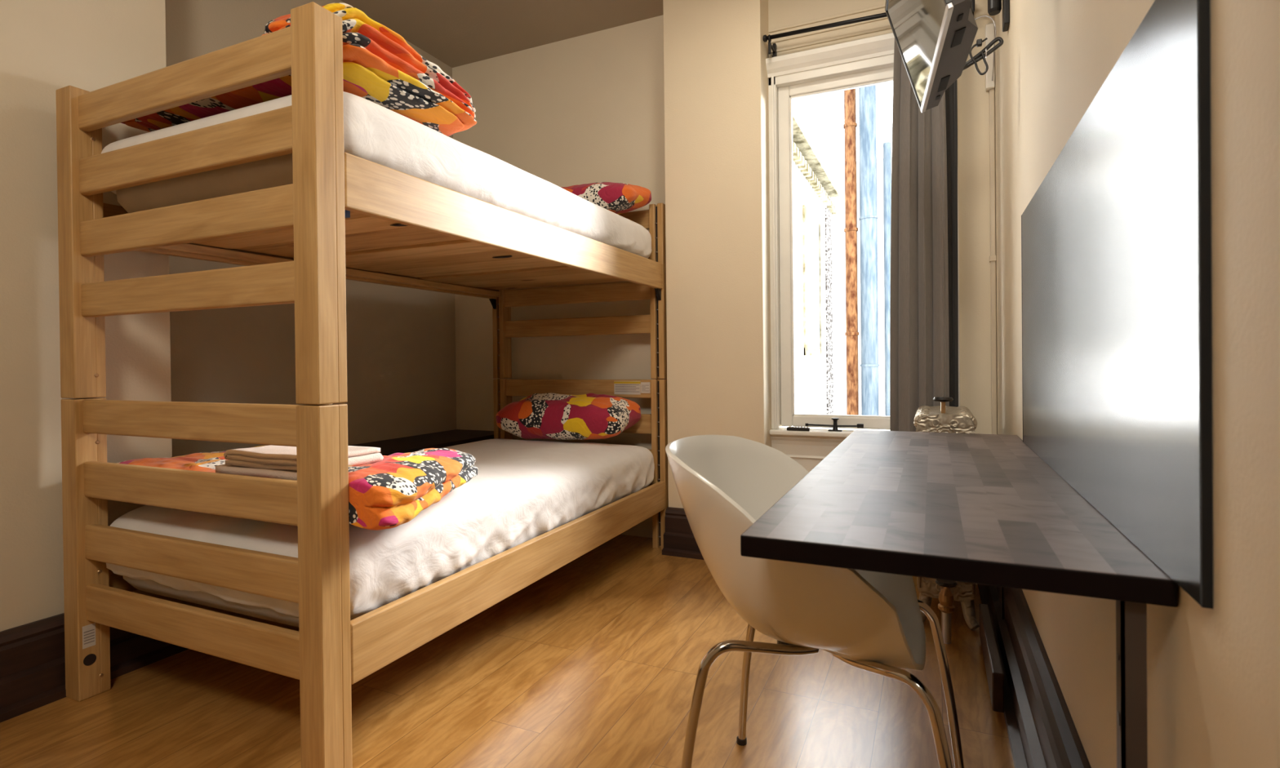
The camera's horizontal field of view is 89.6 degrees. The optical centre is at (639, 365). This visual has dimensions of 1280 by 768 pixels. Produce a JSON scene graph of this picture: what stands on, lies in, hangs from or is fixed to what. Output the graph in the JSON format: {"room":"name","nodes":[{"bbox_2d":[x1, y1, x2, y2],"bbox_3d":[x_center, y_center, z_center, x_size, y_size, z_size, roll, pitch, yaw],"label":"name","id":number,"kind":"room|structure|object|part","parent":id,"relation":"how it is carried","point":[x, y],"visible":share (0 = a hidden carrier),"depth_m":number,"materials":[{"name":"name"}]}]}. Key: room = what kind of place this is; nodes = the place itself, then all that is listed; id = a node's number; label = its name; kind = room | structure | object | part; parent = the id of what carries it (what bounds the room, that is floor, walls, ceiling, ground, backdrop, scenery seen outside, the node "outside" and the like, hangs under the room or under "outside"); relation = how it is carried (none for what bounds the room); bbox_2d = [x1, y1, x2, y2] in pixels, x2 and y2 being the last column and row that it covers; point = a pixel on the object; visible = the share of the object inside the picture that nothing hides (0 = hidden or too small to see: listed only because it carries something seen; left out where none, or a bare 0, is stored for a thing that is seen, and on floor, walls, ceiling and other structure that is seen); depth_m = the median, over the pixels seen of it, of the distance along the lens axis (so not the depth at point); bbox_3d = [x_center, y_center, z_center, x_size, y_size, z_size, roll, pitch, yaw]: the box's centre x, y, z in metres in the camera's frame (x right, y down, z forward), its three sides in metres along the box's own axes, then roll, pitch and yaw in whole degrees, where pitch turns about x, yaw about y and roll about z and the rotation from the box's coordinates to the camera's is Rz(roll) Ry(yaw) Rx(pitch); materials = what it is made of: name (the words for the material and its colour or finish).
{"room":"dormitory","nodes":[
{"label":"dormitory","id":0,"kind":"room"},
{"bbox_2d":[0,0,172,631],"bbox_3d":[-2.442,-0.433,1.087,0.500,2.845,2.770,0,0,24],"label":"wall","id":1,"kind":"structure","parent":0,"point":[46,46],"depth_m":1.93,"materials":[{"name":"beige paint"}]},
{"bbox_2d":[0,613,188,722],"bbox_3d":[-2.140,0.875,1.019,0.088,0.222,2.670,0,0,24],"label":"baseboard","id":2,"kind":"structure","parent":1,"relation":"attached to","point":[33,655],"depth_m":1.88,"materials":[{"name":"brown wood"}]},
{"bbox_2d":[164,0,456,457],"bbox_3d":[-1.594,-0.456,3.319,0.120,2.845,1.996,0,0,24],"label":"wall","id":3,"kind":"structure","parent":0,"point":[402,378],"depth_m":3.02,"materials":[{"name":"beige paint"}]},
{"bbox_2d":[340,0,662,67],"bbox_3d":[-0.757,-1.926,1.391,3.218,0.100,4.746,0,0,24],"label":"ceiling","id":4,"kind":"structure","parent":0,"point":[455,33],"depth_m":3.52,"materials":[{"name":"paint"}]},
{"bbox_2d":[0,534,1014,767],"bbox_3d":[-0.726,1.019,1.409,3.218,0.100,4.746,0,0,24],"label":"floor","id":5,"kind":"structure","parent":0,"point":[593,663],"depth_m":1.85,"materials":[{"name":"laminate"}]},
{"bbox_2d":[55,2,668,767],"bbox_3d":[-0.774,0.069,2.642,1.079,1.786,2.130,0,0,24],"label":"bunk bed","id":6,"kind":"object","parent":5,"relation":"on","point":[342,216],"visible":0.85,"depth_m":1.73,"materials":[{"name":"brown wood"}]},
{"bbox_3d":[-1.659,-0.358,1.913,0.076,0.905,0.080,0,0,24],"label":"post","id":7,"kind":"part","parent":6,"relation":"part of","materials":[{"name":"brown wood"}]},
{"bbox_3d":[-1.649,0.537,1.919,0.076,0.878,0.080,0,0,24],"label":"post","id":8,"kind":"part","parent":6,"relation":"part of","materials":[{"name":"brown wood"}]},
{"bbox_3d":[-1.237,0.684,2.859,0.027,0.144,1.968,0,0,24],"label":"rail","id":9,"kind":"part","parent":6,"relation":"part of","materials":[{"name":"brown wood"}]},
{"bbox_3d":[-1.209,-0.742,1.698,0.939,0.101,0.028,0,0,24],"label":"foot rail","id":10,"kind":"part","parent":6,"relation":"part of","materials":[{"name":"brown wood"}]},
{"bbox_3d":[-1.207,-0.556,1.699,0.939,0.104,0.028,0,0,24],"label":"foot rail","id":11,"kind":"part","parent":6,"relation":"part of","materials":[{"name":"brown wood"}]},
{"bbox_3d":[-1.205,-0.374,1.700,0.939,0.101,0.028,0,0,24],"label":"foot rail","id":12,"kind":"part","parent":6,"relation":"part of","materials":[{"name":"brown wood"}]},
{"bbox_3d":[-1.203,-0.195,1.702,0.939,0.098,0.028,0,0,24],"label":"foot rail","id":13,"kind":"part","parent":6,"relation":"part of","materials":[{"name":"brown wood"}]},
{"bbox_3d":[-1.198,0.330,1.705,0.939,0.104,0.028,0,0,24],"label":"foot rail","id":14,"kind":"part","parent":6,"relation":"part of","materials":[{"name":"brown wood"}]},
{"bbox_3d":[-1.200,0.145,1.704,0.939,0.098,0.028,0,0,24],"label":"foot rail","id":15,"kind":"part","parent":6,"relation":"part of","materials":[{"name":"brown wood"}]},
{"bbox_3d":[-1.196,0.513,1.706,0.939,0.100,0.028,0,0,24],"label":"foot rail","id":16,"kind":"part","parent":6,"relation":"part of","materials":[{"name":"brown wood"}]},
{"bbox_3d":[-1.194,0.692,1.707,0.939,0.104,0.028,0,0,24],"label":"foot rail","id":17,"kind":"part","parent":6,"relation":"part of","materials":[{"name":"brown wood"}]},
{"bbox_3d":[-1.249,-0.442,2.852,0.027,0.131,1.968,0,0,24],"label":"rail","id":18,"kind":"part","parent":6,"relation":"part of","materials":[{"name":"brown wood"}]},
{"bbox_3d":[-0.746,-0.365,1.499,0.076,0.905,0.080,0,0,24],"label":"post","id":19,"kind":"part","parent":6,"relation":"part of","materials":[{"name":"brown wood"}]},
{"bbox_3d":[-0.736,0.530,1.504,0.076,0.878,0.080,0,0,24],"label":"post","id":20,"kind":"part","parent":6,"relation":"part of","materials":[{"name":"brown wood"}]},
{"bbox_2d":[101,91,652,258],"bbox_3d":[-0.778,-0.584,2.629,1.008,0.292,2.009,0,0,24],"label":"mattress","id":21,"kind":"object","parent":6,"relation":"on","point":[373,132],"visible":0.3,"depth_m":1.83,"materials":[{"name":"white fabric"}]},
{"bbox_2d":[120,3,476,136],"bbox_3d":[-1.069,-0.824,1.994,1.049,0.198,0.604,0,0,24],"label":"duvet","id":22,"kind":"object","parent":21,"relation":"on","point":[380,68],"visible":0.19,"depth_m":1.76,"materials":[{"name":"multicoloured fabric"}]},
{"bbox_2d":[560,182,651,214],"bbox_3d":[-0.358,-0.837,3.338,0.821,0.196,0.360,0,0,24],"label":"pillow","id":23,"kind":"object","parent":21,"relation":"on","point":[619,198],"visible":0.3,"depth_m":3.09,"materials":[{"name":"multicoloured fabric"}]},
{"bbox_2d":[106,438,654,626],"bbox_3d":[-0.767,0.539,2.635,1.019,0.310,2.018,0,0,24],"label":"mattress","id":24,"kind":"object","parent":6,"relation":"on","point":[521,491],"visible":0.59,"depth_m":1.92,"materials":[{"name":"white fabric"}]},
{"bbox_2d":[116,444,478,530],"bbox_3d":[-1.022,0.328,1.999,1.221,0.140,0.659,0,0,24],"label":"duvet","id":25,"kind":"object","parent":24,"relation":"on","point":[392,491],"visible":0.26,"depth_m":1.66,"materials":[{"name":"multicoloured fabric"}]},
{"bbox_2d":[215,462,373,480],"bbox_3d":[-0.925,0.292,1.774,0.425,0.043,0.215,0,0,24],"label":"folded towel","id":26,"kind":"object","parent":25,"relation":"on","point":[286,474],"visible":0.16,"depth_m":1.70,"materials":[{"name":"grey fabric"}]},
{"bbox_2d":[223,444,383,470],"bbox_3d":[-0.924,0.249,1.770,0.385,0.042,0.202,0,0,24],"label":"folded towel","id":27,"kind":"object","parent":26,"relation":"on","point":[271,457],"visible":0.5,"depth_m":1.72,"materials":[{"name":"white fabric"}]},
{"bbox_2d":[496,392,640,439],"bbox_3d":[-0.376,0.262,3.364,0.740,0.235,0.352,0,0,24],"label":"pillow","id":28,"kind":"object","parent":24,"relation":"on","point":[549,415],"visible":1,"depth_m":3.23,"materials":[{"name":"multicoloured fabric"}]},
{"bbox_3d":[-0.812,-0.378,3.780,0.076,0.905,0.080,0,0,24],"label":"post","id":29,"kind":"part","parent":6,"relation":"part of","materials":[{"name":"brown wood"}]},
{"bbox_3d":[-0.802,0.516,3.785,0.076,0.878,0.080,0,0,24],"label":"post","id":30,"kind":"part","parent":6,"relation":"part of","materials":[{"name":"brown wood"}]},
{"bbox_3d":[-0.300,-0.449,2.421,0.027,0.131,1.968,0,0,24],"label":"rail","id":31,"kind":"part","parent":6,"relation":"part of","materials":[{"name":"brown wood"}]},
{"bbox_3d":[-0.289,0.676,2.428,0.027,0.144,1.968,0,0,24],"label":"rail","id":32,"kind":"part","parent":6,"relation":"part of","materials":[{"name":"brown wood"}]},
{"bbox_3d":[-0.358,-0.395,3.565,0.939,0.101,0.028,0,0,24],"label":"head rail","id":33,"kind":"part","parent":6,"relation":"part of","materials":[{"name":"brown wood"}]},
{"bbox_3d":[-0.357,-0.215,3.566,0.939,0.098,0.028,0,0,24],"label":"head rail","id":34,"kind":"part","parent":6,"relation":"part of","materials":[{"name":"brown wood"}]},
{"bbox_3d":[-0.353,0.125,3.568,0.939,0.098,0.028,0,0,24],"label":"head rail","id":35,"kind":"part","parent":6,"relation":"part of","materials":[{"name":"brown wood"}]},
{"bbox_3d":[-0.362,-0.762,3.563,0.939,0.101,0.028,0,0,24],"label":"head rail","id":36,"kind":"part","parent":6,"relation":"part of","materials":[{"name":"brown wood"}]},
{"bbox_3d":[-0.351,0.309,3.570,0.939,0.104,0.028,0,0,24],"label":"head rail","id":37,"kind":"part","parent":6,"relation":"part of","materials":[{"name":"brown wood"}]},
{"bbox_3d":[0.102,-0.385,3.365,0.076,0.905,0.080,0,0,24],"label":"post","id":38,"kind":"part","parent":6,"relation":"part of","materials":[{"name":"brown wood"}]},
{"bbox_3d":[0.111,0.509,3.371,0.076,0.878,0.080,0,0,24],"label":"post","id":39,"kind":"part","parent":6,"relation":"part of","materials":[{"name":"brown wood"}]},
{"bbox_2d":[349,429,493,455],"bbox_3d":[-1.359,0.689,3.164,0.416,0.553,1.864,0,0,24],"label":"ledge","id":40,"kind":"object","parent":5,"relation":"on","point":[455,437],"visible":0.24,"depth_m":3.50,"materials":[{"name":"black wood"}]},
{"bbox_2d":[665,435,964,767],"bbox_3d":[0.358,0.561,1.332,0.592,0.797,0.540,0,0,24],"label":"shell chair","id":41,"kind":"object","parent":5,"relation":"on","point":[870,621],"visible":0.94,"depth_m":1.21,"materials":[{"name":"white plastic"}]},
{"bbox_3d":[0.332,0.739,1.509,0.050,0.439,0.312,-1,0,-25],"label":"leg","id":42,"kind":"part","parent":41,"relation":"part of","materials":[{"name":"silver metal"}]},
{"bbox_3d":[0.215,0.741,1.251,0.312,0.439,0.050,-1,0,-16],"label":"leg","id":43,"kind":"part","parent":41,"relation":"part of","materials":[{"name":"silver metal"}]},
{"bbox_3d":[0.322,0.574,1.348,0.070,0.020,0.070,0,0,24],"label":"seat mount","id":44,"kind":"part","parent":41,"relation":"part of","materials":[{"name":"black metal"}]},
{"bbox_3d":[0.448,0.740,1.144,0.052,0.440,0.317,-1,0,-26],"label":"leg","id":45,"kind":"part","parent":41,"relation":"part of","materials":[{"name":"silver metal"}]},
{"bbox_3d":[0.566,0.737,1.403,0.317,0.440,0.052,-1,0,-15],"label":"leg","id":46,"kind":"part","parent":41,"relation":"part of","materials":[{"name":"silver metal"}]},
{"bbox_2d":[913,396,979,630],"bbox_3d":[1.196,0.527,2.529,0.211,0.828,0.480,0,0,24],"label":"radiator","id":47,"kind":"object","parent":5,"relation":"on","point":[942,418],"visible":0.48,"depth_m":2.33,"materials":[{"name":"metal"}]},
{"bbox_3d":[1.107,0.154,2.354,0.016,0.050,0.016,0,0,24],"label":"vent stem","id":48,"kind":"part","parent":47,"relation":"part of","materials":[{"name":"gold metal"}]},
{"bbox_2d":[935,578,957,644],"bbox_3d":[1.068,0.840,2.248,0.068,0.211,0.169,0,0,24],"label":"supply valve","id":49,"kind":"object","parent":5,"relation":"on","point":[946,599],"visible":0.94,"depth_m":2.19,"materials":[{"name":"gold metal"}]},
{"bbox_2d":[662,0,772,508],"bbox_3d":[0.397,-0.477,3.283,0.503,2.845,0.176,0,0,24],"label":"wall","id":50,"kind":"structure","parent":0,"point":[716,52],"depth_m":3.19,"materials":[{"name":"beige paint"}]},
{"bbox_2d":[662,506,704,559],"bbox_3d":[0.356,0.836,3.171,0.503,0.222,0.088,0,0,24],"label":"baseboard","id":51,"kind":"structure","parent":50,"relation":"attached to","point":[679,540],"depth_m":3.23,"materials":[{"name":"brown wood"}]},
{"bbox_2d":[452,0,996,537],"bbox_3d":[0.223,-0.476,3.525,3.018,2.845,0.120,0,0,24],"label":"wall","id":52,"kind":"structure","parent":0,"point":[587,108],"depth_m":3.63,"materials":[{"name":"beige paint"}]},
{"bbox_2d":[765,4,959,471],"bbox_3d":[1.055,-0.577,3.072,0.871,2.234,0.135,0,0,24],"label":"window","id":53,"kind":"structure","parent":52,"relation":"in","point":[868,61],"depth_m":3.20,"materials":[{"name":"white wood"}]},
{"bbox_2d":[786,426,809,431],"bbox_3d":[0.775,0.308,3.152,0.110,0.018,0.030,0,0,24],"label":"remote control","id":54,"kind":"object","parent":53,"relation":"on","point":[793,428],"visible":1,"depth_m":3.14,"materials":[{"name":"black plastic"}]},
{"bbox_3d":[1.058,0.328,3.063,0.870,0.025,0.105,0,0,24],"label":"sill","id":55,"kind":"part","parent":53,"relation":"part of","materials":[{"name":"white wood"}]},
{"bbox_3d":[1.042,-1.635,3.068,0.866,0.119,0.010,0,0,24],"label":"moulding","id":56,"kind":"part","parent":53,"relation":"part of","materials":[{"name":"beige wood"}]},
{"bbox_3d":[1.031,-1.488,3.041,0.866,0.087,0.072,0,0,24],"label":"crown moulding","id":57,"kind":"part","parent":53,"relation":"part of","materials":[{"name":"beige wood"}]},
{"bbox_2d":[804,417,863,431],"bbox_3d":[0.938,0.283,3.116,0.273,0.064,0.036,0,0,24],"label":"operator","id":58,"kind":"object","parent":53,"relation":"attached to","point":[835,425],"visible":1,"depth_m":3.10,"materials":[{"name":"black metal"}]},
{"bbox_3d":[0.938,0.286,3.116,0.273,0.019,0.018,0,0,24],"label":"lever","id":59,"kind":"part","parent":58,"relation":"part of","materials":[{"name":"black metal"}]},
{"bbox_3d":[1.066,-0.558,3.119,0.776,1.725,0.040,0,0,24],"label":"sash","id":60,"kind":"part","parent":53,"relation":"part of","materials":[{"name":"white wood"}]},
{"bbox_2d":[763,0,974,57],"bbox_3d":[1.051,-1.560,2.992,0.938,0.102,0.144,0,0,24],"label":"curtain rod","id":61,"kind":"object","parent":52,"relation":"attached to","point":[769,37],"visible":0.67,"depth_m":3.02,"materials":[{"name":"black metal"}]},
{"bbox_3d":[1.028,-1.584,2.942,0.938,0.038,0.019,0,0,24],"label":"rod","id":62,"kind":"part","parent":61,"relation":"part of","materials":[{"name":"black metal"}]},
{"bbox_2d":[889,39,958,431],"bbox_3d":[1.245,-0.371,2.837,0.285,2.380,0.059,0,0,24],"label":"curtain","id":63,"kind":"object","parent":61,"relation":"hanging from","point":[924,306],"visible":0.58,"depth_m":2.83,"materials":[{"name":"fabric"}]},
{"bbox_2d":[994,0,1279,767],"bbox_3d":[0.682,-0.464,0.765,0.100,2.845,4.766,0,0,24],"label":"wall","id":64,"kind":"structure","parent":0,"point":[1213,675],"depth_m":0.65,"materials":[{"name":"beige paint"}]},
{"bbox_2d":[740,430,1177,767],"bbox_3d":[0.709,0.597,1.557,0.518,0.712,1.554,0,0,24],"label":"desk","id":65,"kind":"object","parent":64,"relation":"attached to","point":[980,508],"visible":0.94,"depth_m":0.97,"materials":[{"name":"black wood"}]},
{"bbox_3d":[1.218,0.605,2.147,0.025,0.679,0.024,0,0,24],"label":"leg","id":66,"kind":"part","parent":65,"relation":"part of","materials":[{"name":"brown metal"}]},
{"bbox_3d":[0.600,0.619,0.785,0.025,0.679,0.024,0,0,24],"label":"leg","id":67,"kind":"part","parent":65,"relation":"part of","materials":[{"name":"brown metal"}]},
{"bbox_2d":[985,22,996,434],"bbox_3d":[1.548,-0.394,2.835,0.036,2.200,0.040,0,0,24],"label":"cable conduit","id":68,"kind":"object","parent":64,"relation":"attached to","point":[989,28],"visible":0.84,"depth_m":2.83,"materials":[{"name":"paint"}]},
{"bbox_2d":[974,15,996,80],"bbox_3d":[1.431,-1.332,2.730,0.130,0.186,0.232,0,0,24],"label":"cable","id":69,"kind":"object","parent":68,"relation":"attached to","point":[989,17],"visible":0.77,"depth_m":2.63,"materials":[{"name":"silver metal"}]},
{"bbox_2d":[978,604,1004,712],"bbox_3d":[1.072,0.874,1.972,0.029,0.105,0.540,0,0,24],"label":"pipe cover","id":70,"kind":"object","parent":64,"relation":"attached to","point":[993,663],"visible":1,"depth_m":1.84,"materials":[{"name":"grey metal"}]},
{"bbox_2d":[987,0,1009,31],"bbox_3d":[1.067,-1.298,1.928,0.184,0.750,0.979,0,0,37],"label":"mount","id":71,"kind":"object","parent":64,"relation":"attached to","point":[994,6],"visible":0.82,"depth_m":2.31,"materials":[{"name":"black metal"}]},
{"bbox_2d":[884,0,977,112],"bbox_3d":[0.732,-0.917,1.635,0.182,0.338,0.600,0,0,19],"label":"television","id":72,"kind":"object","parent":71,"relation":"attached to","point":[934,38],"visible":1,"depth_m":1.64,"materials":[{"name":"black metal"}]},
{"bbox_2d":[937,75,950,92],"bbox_3d":[0.824,-0.764,1.748,0.022,0.009,0.090,0,0,19],"label":"vent","id":73,"kind":"object","parent":72,"relation":"attached to","point":[944,82],"depth_m":1.74,"materials":[{"name":"black plastic"}]},
{"bbox_3d":[0.738,-0.920,1.633,0.170,0.332,0.600,0,0,19],"label":"casing","id":74,"kind":"part","parent":72,"relation":"part of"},
{"bbox_2d":[951,26,965,48],"bbox_3d":[0.739,-0.762,1.497,0.022,0.009,0.080,0,0,19],"label":"vent","id":75,"kind":"object","parent":72,"relation":"attached to","point":[957,34],"depth_m":1.49,"materials":[{"name":"black plastic"}]},
{"bbox_2d":[956,13,963,22],"bbox_3d":[0.697,-0.758,1.403,0.010,0.005,0.025,0,0,19],"label":"vent","id":76,"kind":"object","parent":72,"relation":"attached to","point":[959,15],"depth_m":1.40,"materials":[{"name":"black plastic"}]},
{"bbox_2d":[962,36,1003,75],"bbox_3d":[1.090,-0.991,2.071,0.138,0.118,0.041,0,0,24],"label":"power cord","id":77,"kind":"object","parent":71,"relation":"attached to","point":[980,55],"visible":0.9,"depth_m":2.06,"materials":[{"name":"black plastic"}]},
{"bbox_3d":[1.311,-1.446,2.311,0.017,0.465,0.070,0,0,24],"label":"wall plate","id":78,"kind":"part","parent":71,"relation":"part of","materials":[{"name":"black metal"}]},
{"bbox_2d":[977,583,1091,767],"bbox_3d":[1.002,0.838,1.674,0.088,0.222,2.632,0,0,24],"label":"baseboard","id":79,"kind":"structure","parent":64,"relation":"attached to","point":[1042,733],"depth_m":1.59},
{"bbox_2d":[1021,0,1213,608],"bbox_3d":[0.870,-0.105,1.306,0.008,0.688,1.435,0,0,24],"label":"whiteboard","id":80,"kind":"object","parent":64,"relation":"attached to","point":[1116,236],"visible":1,"depth_m":0.86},
{"label":"outside","id":81,"kind":"structure","parent":0,"visible":0},
{"bbox_2d":[858,84,879,429],"bbox_3d":[2.184,-0.691,6.140,0.172,5.200,0.172,0,0,24],"label":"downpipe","id":82,"kind":"object","parent":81,"point":[868,217],"visible":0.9,"depth_m":6.07,"materials":[{"name":"metal"}]},
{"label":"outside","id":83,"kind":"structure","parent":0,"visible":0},
{"bbox_2d":[883,142,891,430],"bbox_3d":[2.345,-0.092,6.073,0.072,4.000,0.072,0,0,24],"label":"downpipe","id":84,"kind":"object","parent":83,"point":[887,145],"visible":0.53,"depth_m":6.04,"materials":[{"name":"metal"}]},
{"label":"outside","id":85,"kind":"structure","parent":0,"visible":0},
{"bbox_2d":[822,158,884,428],"bbox_3d":[3.312,-0.052,6.085,3.400,3.900,0.580,0,0,24],"label":"building","id":86,"kind":"structure","parent":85,"point":[836,173],"depth_m":6.35,"materials":[{"name":"white paint"}]},
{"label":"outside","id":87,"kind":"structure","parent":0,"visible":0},
{"bbox_2d":[843,88,858,415],"bbox_3d":[2.038,-0.690,6.206,0.128,5.200,0.128,0,0,24],"label":"rusty pipe","id":88,"kind":"object","parent":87,"point":[850,126],"visible":0.71,"depth_m":6.16,"materials":[{"name":"metal"}]},
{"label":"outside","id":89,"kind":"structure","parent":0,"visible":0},
{"bbox_2d":[786,114,839,427],"bbox_3d":[0.623,0.246,4.893,1.485,3.375,2.020,0,0,24],"label":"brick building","id":90,"kind":"structure","parent":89,"point":[814,209],"depth_m":4.55,"materials":[{"name":"white paint"}]},
{"bbox_3d":[0.606,-1.379,4.883,1.485,0.125,2.020,0,0,24],"label":"cornice","id":91,"kind":"part","parent":90,"relation":"part of","materials":[{"name":"stone"}]}
]}

